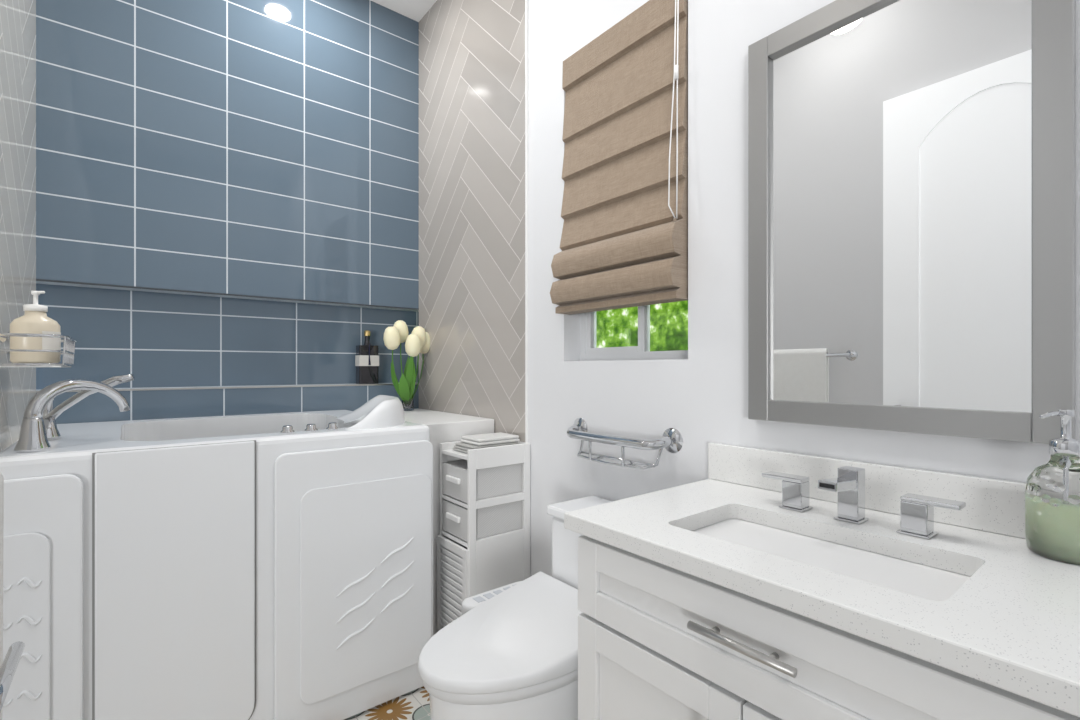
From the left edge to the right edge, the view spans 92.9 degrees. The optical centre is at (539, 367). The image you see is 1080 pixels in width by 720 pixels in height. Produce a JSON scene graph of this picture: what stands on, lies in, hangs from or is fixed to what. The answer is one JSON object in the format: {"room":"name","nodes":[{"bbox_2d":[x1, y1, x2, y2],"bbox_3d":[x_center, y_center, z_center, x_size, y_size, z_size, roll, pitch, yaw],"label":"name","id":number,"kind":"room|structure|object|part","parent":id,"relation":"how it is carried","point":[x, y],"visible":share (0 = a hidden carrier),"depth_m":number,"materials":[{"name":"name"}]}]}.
{"room":"bathroom","nodes":[
{"label":"bathroom","id":0,"kind":"room"},
{"bbox_2d":[36,0,418,423],"bbox_3d":[-1.342,-0.388,2.481,1.888,3.135,0.160,0,0,-39],"label":"wall","id":1,"kind":"structure","parent":0,"point":[266,148],"depth_m":2.33,"materials":[{"name":"blue tile"}]},
{"bbox_2d":[36,383,417,392],"bbox_3d":[-1.292,0.089,2.419,1.568,0.008,0.006,0,0,-39],"label":"trim","id":2,"kind":"structure","parent":1,"relation":"attached to","point":[415,383],"depth_m":2.34,"materials":[{"name":"silver metal"}]},
{"bbox_2d":[36,279,418,309],"bbox_3d":[-1.292,-0.333,2.419,1.568,0.007,0.006,0,0,-39],"label":"trim","id":3,"kind":"structure","parent":1,"relation":"attached to","point":[36,279],"depth_m":2.27,"materials":[{"name":"grey"}]},
{"bbox_2d":[36,284,418,389],"bbox_3d":[-1.373,-0.121,2.520,1.888,0.417,0.060,0,0,-39],"label":"wall niche","id":4,"kind":"object","parent":1,"relation":"in","point":[165,340],"visible":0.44,"depth_m":2.37,"materials":[{"name":"blue tile"}]},
{"bbox_2d":[355,330,378,383],"bbox_3d":[-0.929,-0.060,2.767,0.107,0.288,0.073,0,0,-39],"label":"bottle","id":5,"kind":"object","parent":1,"relation":"on","point":[366,357],"visible":1,"depth_m":2.74,"materials":[{"name":"black glass"}]},
{"bbox_2d":[344,686,430,719],"bbox_3d":[-0.318,1.220,1.203,1.888,0.080,3.435,0,0,-39],"label":"floor","id":6,"kind":"structure","parent":0,"point":[415,704],"depth_m":1.77,"materials":[{"name":"tile"}]},
{"bbox_2d":[0,374,493,719],"bbox_3d":[-0.986,0.599,2.037,1.546,1.162,0.972,0,0,-39],"label":"bathtub","id":7,"kind":"object","parent":6,"relation":"on","point":[271,566],"visible":0.98,"depth_m":1.51,"materials":[{"name":"white plastic"}]},
{"bbox_3d":[-1.001,0.647,1.432,0.364,0.856,0.010,0,0,-39],"label":"door","id":8,"kind":"part","parent":7,"relation":"part of","materials":[{"name":"white plastic"}]},
{"bbox_3d":[-0.845,0.728,1.540,1.137,0.685,0.007,0,0,-39],"label":"panel","id":9,"kind":"part","parent":7,"relation":"part of","materials":[{"name":"white plastic"}]},
{"bbox_3d":[-0.699,0.201,1.776,0.362,0.024,0.042,0,0,-39],"label":"knob","id":10,"kind":"part","parent":7,"relation":"part of","materials":[{"name":"silver metal"}]},
{"bbox_2d":[383,320,429,410],"bbox_3d":[-0.698,-0.013,2.723,0.179,0.479,0.272,0,0,9],"label":"tulip vase","id":11,"kind":"object","parent":7,"relation":"on","point":[418,341],"visible":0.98,"depth_m":2.69,"materials":[{"name":"clear glass"}]},
{"bbox_3d":[-0.705,0.035,2.730,0.205,0.346,0.153,0,0,-39],"label":"stem","id":12,"kind":"part","parent":11,"relation":"part of","materials":[{"name":"green plant"}]},
{"bbox_2d":[437,432,529,631],"bbox_3d":[-0.232,0.729,2.103,0.302,0.903,0.238,0,0,-39],"label":"storage cabinet","id":13,"kind":"object","parent":6,"relation":"on","point":[483,541],"visible":0.81,"depth_m":2.02,"materials":[{"name":"white paint"}]},
{"bbox_3d":[-0.344,0.907,2.013,0.015,0.445,0.230,0,0,-39],"label":"door","id":14,"kind":"part","parent":13,"relation":"part of","materials":[{"name":"white paint"}]},
{"bbox_3d":[-0.341,0.512,2.015,0.014,0.170,0.100,0,0,-39],"label":"handle","id":15,"kind":"part","parent":13,"relation":"part of","materials":[{"name":"white plastic"}]},
{"bbox_3d":[-0.229,0.523,2.105,0.272,0.271,0.200,0,0,-39],"label":"drawer","id":16,"kind":"part","parent":13,"relation":"part of","materials":[{"name":"white plastic"}]},
{"bbox_2d":[453,442,517,453],"bbox_3d":[-0.220,0.319,2.099,0.228,0.029,0.158,0,0,-39],"label":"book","id":17,"kind":"object","parent":13,"relation":"on","point":[462,447],"depth_m":2.04,"materials":[{"name":"white paper"}]},
{"bbox_2d":[460,432,519,445],"bbox_3d":[-0.205,0.290,2.108,0.203,0.025,0.143,0,0,-39],"label":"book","id":18,"kind":"object","parent":13,"relation":"on","point":[490,439],"depth_m":2.07,"materials":[{"name":"white paper"}]},
{"bbox_2d":[418,496,612,719],"bbox_3d":[-0.013,0.815,1.481,0.739,0.730,0.467,0,0,-39],"label":"toilet","id":19,"kind":"object","parent":6,"relation":"on","point":[511,653],"visible":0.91,"depth_m":1.29,"materials":[{"name":"white ceramic"}]},
{"bbox_3d":[-0.128,0.744,1.640,0.260,0.052,0.075,0,0,-39],"label":"seat panel","id":20,"kind":"part","parent":19,"relation":"part of","materials":[{"name":"white plastic"}]},
{"bbox_3d":[-0.069,0.761,1.390,0.515,0.026,0.385,0,0,-39],"label":"seat","id":21,"kind":"part","parent":19,"relation":"part of","materials":[{"name":"white plastic"}]},
{"bbox_3d":[-0.074,0.704,1.386,0.525,0.088,0.395,0,0,-39],"label":"lid","id":22,"kind":"part","parent":19,"relation":"part of","materials":[{"name":"white plastic"}]},
{"bbox_3d":[0.217,0.832,1.619,0.205,0.696,0.340,0,0,-39],"label":"tank","id":23,"kind":"part","parent":19,"relation":"part of","materials":[{"name":"white ceramic"}]},
{"bbox_3d":[0.214,0.467,1.617,0.214,0.034,0.356,0,0,-39],"label":"tank lid","id":24,"kind":"part","parent":19,"relation":"part of","materials":[{"name":"white ceramic"}]},
{"bbox_2d":[564,443,1079,719],"bbox_3d":[0.550,0.692,0.900,0.588,0.976,0.940,0,0,-39],"label":"vanity","id":25,"kind":"object","parent":6,"relation":"on","point":[773,585],"visible":1,"depth_m":0.85,"materials":[{"name":"white paint"}]},
{"bbox_3d":[0.299,0.572,0.774,0.038,0.316,0.171,0,0,-39],"label":"handle","id":26,"kind":"part","parent":25,"relation":"part of","materials":[{"name":"silver metal"}]},
{"bbox_2d":[762,466,965,538],"bbox_3d":[0.601,0.257,1.020,0.142,0.105,0.360,0,0,-39],"label":"faucet","id":27,"kind":"object","parent":25,"relation":"on","point":[916,511],"depth_m":1.02,"materials":[{"name":"silver metal"}]},
{"bbox_2d":[1025,409,1079,564],"bbox_3d":[0.863,0.188,0.842,0.098,0.242,0.098,0,0,34],"label":"soap dispenser","id":28,"kind":"object","parent":25,"relation":"on","point":[1052,490],"visible":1,"depth_m":0.83,"materials":[{"name":"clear glass"}]},
{"bbox_2d":[371,0,436,21],"bbox_3d":[-0.318,-1.995,1.203,1.888,0.080,3.435,0,0,-39],"label":"ceiling","id":29,"kind":"structure","parent":0,"point":[415,10],"depth_m":2.78,"materials":[{"name":"white paint"}]},
{"bbox_2d":[528,0,1079,576],"bbox_3d":[0.721,-0.388,1.288,0.160,3.135,2.268,0,0,-39],"label":"wall","id":30,"kind":"structure","parent":0,"point":[720,32],"depth_m":1.50,"materials":[{"name":"white paint"}]},
{"bbox_2d":[419,0,524,441],"bbox_3d":[-0.308,-0.388,2.566,0.168,3.135,1.001,0,0,-39],"label":"wall tile","id":31,"kind":"structure","parent":30,"relation":"attached to","point":[472,52],"depth_m":2.46,"materials":[{"name":"beige tile"}]},
{"bbox_2d":[525,0,527,442],"bbox_3d":[-0.055,-0.387,2.123,0.011,3.135,0.006,0,0,-39],"label":"trim","id":32,"kind":"structure","parent":30,"relation":"attached to","point":[526,1],"depth_m":2.12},
{"bbox_2d":[550,0,687,314],"bbox_3d":[0.244,-0.681,1.719,0.098,0.954,0.542,0,0,-39],"label":"blind","id":33,"kind":"object","parent":30,"relation":"attached to","point":[624,242],"visible":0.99,"depth_m":1.67,"materials":[{"name":"fabric"}]},
{"bbox_3d":[0.394,-0.780,1.519,0.030,0.681,0.026,0,0,-39],"label":"cord","id":34,"kind":"part","parent":33,"relation":"part of","materials":[{"name":"white fabric"}]},
{"bbox_2d":[567,418,682,469],"bbox_3d":[0.251,0.248,1.698,0.120,0.132,0.483,0,0,-39],"label":"grab rail","id":35,"kind":"object","parent":30,"relation":"attached to","point":[671,440],"visible":0.99,"depth_m":1.61,"materials":[{"name":"silver metal"}]},
{"bbox_2d":[580,300,687,360],"bbox_3d":[0.350,-0.588,1.800,0.050,1.124,0.554,0,0,-39],"label":"window","id":36,"kind":"structure","parent":30,"relation":"in","point":[667,323],"depth_m":1.81,"materials":[{"name":"white plastic"}]},
{"bbox_3d":[0.199,-0.588,1.984,0.034,1.064,0.022,0,0,-39],"label":"window sash frame","id":37,"kind":"part","parent":36,"relation":"part of","materials":[{"name":"white plastic"}]},
{"bbox_3d":[0.279,-0.066,1.884,0.034,0.020,0.233,0,0,-39],"label":"window sash frame","id":38,"kind":"part","parent":36,"relation":"part of","materials":[{"name":"white plastic"}]},
{"bbox_2d":[638,305,646,351],"bbox_3d":[0.361,-0.588,1.783,0.032,1.064,0.028,0,0,-39],"label":"frame","id":39,"kind":"object","parent":36,"relation":"attached to","point":[642,310],"depth_m":1.77,"materials":[{"name":"white plastic"}]},
{"bbox_2d":[708,443,1025,538],"bbox_3d":[0.772,0.260,1.077,0.020,0.100,0.940,0,0,-39],"label":"backsplash","id":40,"kind":"structure","parent":30,"relation":"attached to","point":[993,505],"depth_m":1.09,"materials":[{"name":"stone"}]},
{"bbox_2d":[748,0,1075,443],"bbox_3d":[0.736,-0.352,1.114,0.032,0.970,0.588,0,0,-39],"label":"mirror","id":41,"kind":"object","parent":30,"relation":"attached to","point":[912,163],"visible":0.94,"depth_m":1.06,"materials":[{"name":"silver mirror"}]},
{"bbox_3d":[-0.629,-0.387,0.210,0.160,3.135,2.274,0,0,-39],"label":"wall","id":42,"kind":"structure","parent":0,"visible":0},
{"bbox_2d":[0,334,24,719],"bbox_3d":[-1.036,0.350,0.855,0.222,0.900,0.625,0,0,-39],"label":"towel rail","id":43,"kind":"object","parent":42,"relation":"attached to","point":[8,667],"visible":1,"depth_m":1.02,"materials":[{"name":"silver metal"}]},
{"bbox_2d":[0,0,35,451],"bbox_3d":[-1.650,-0.388,1.490,0.168,3.135,1.001,0,0,-39],"label":"wall tile","id":44,"kind":"structure","parent":42,"relation":"attached to","point":[17,17],"depth_m":1.60,"materials":[{"name":"beige tile"}]},
{"bbox_2d":[0,291,76,366],"bbox_3d":[-1.379,-0.107,1.407,0.149,0.210,0.330,0,0,-39],"label":"basket","id":45,"kind":"object","parent":44,"relation":"attached to","point":[35,340],"visible":1,"depth_m":1.38,"materials":[{"name":"silver metal"}]},
{"bbox_2d":[10,291,60,362],"bbox_3d":[-1.387,-0.113,1.413,0.101,0.199,0.100,0,0,-39],"label":"bottle","id":46,"kind":"object","parent":45,"relation":"on","point":[35,320],"depth_m":1.38,"materials":[{"name":"white"}]}
]}

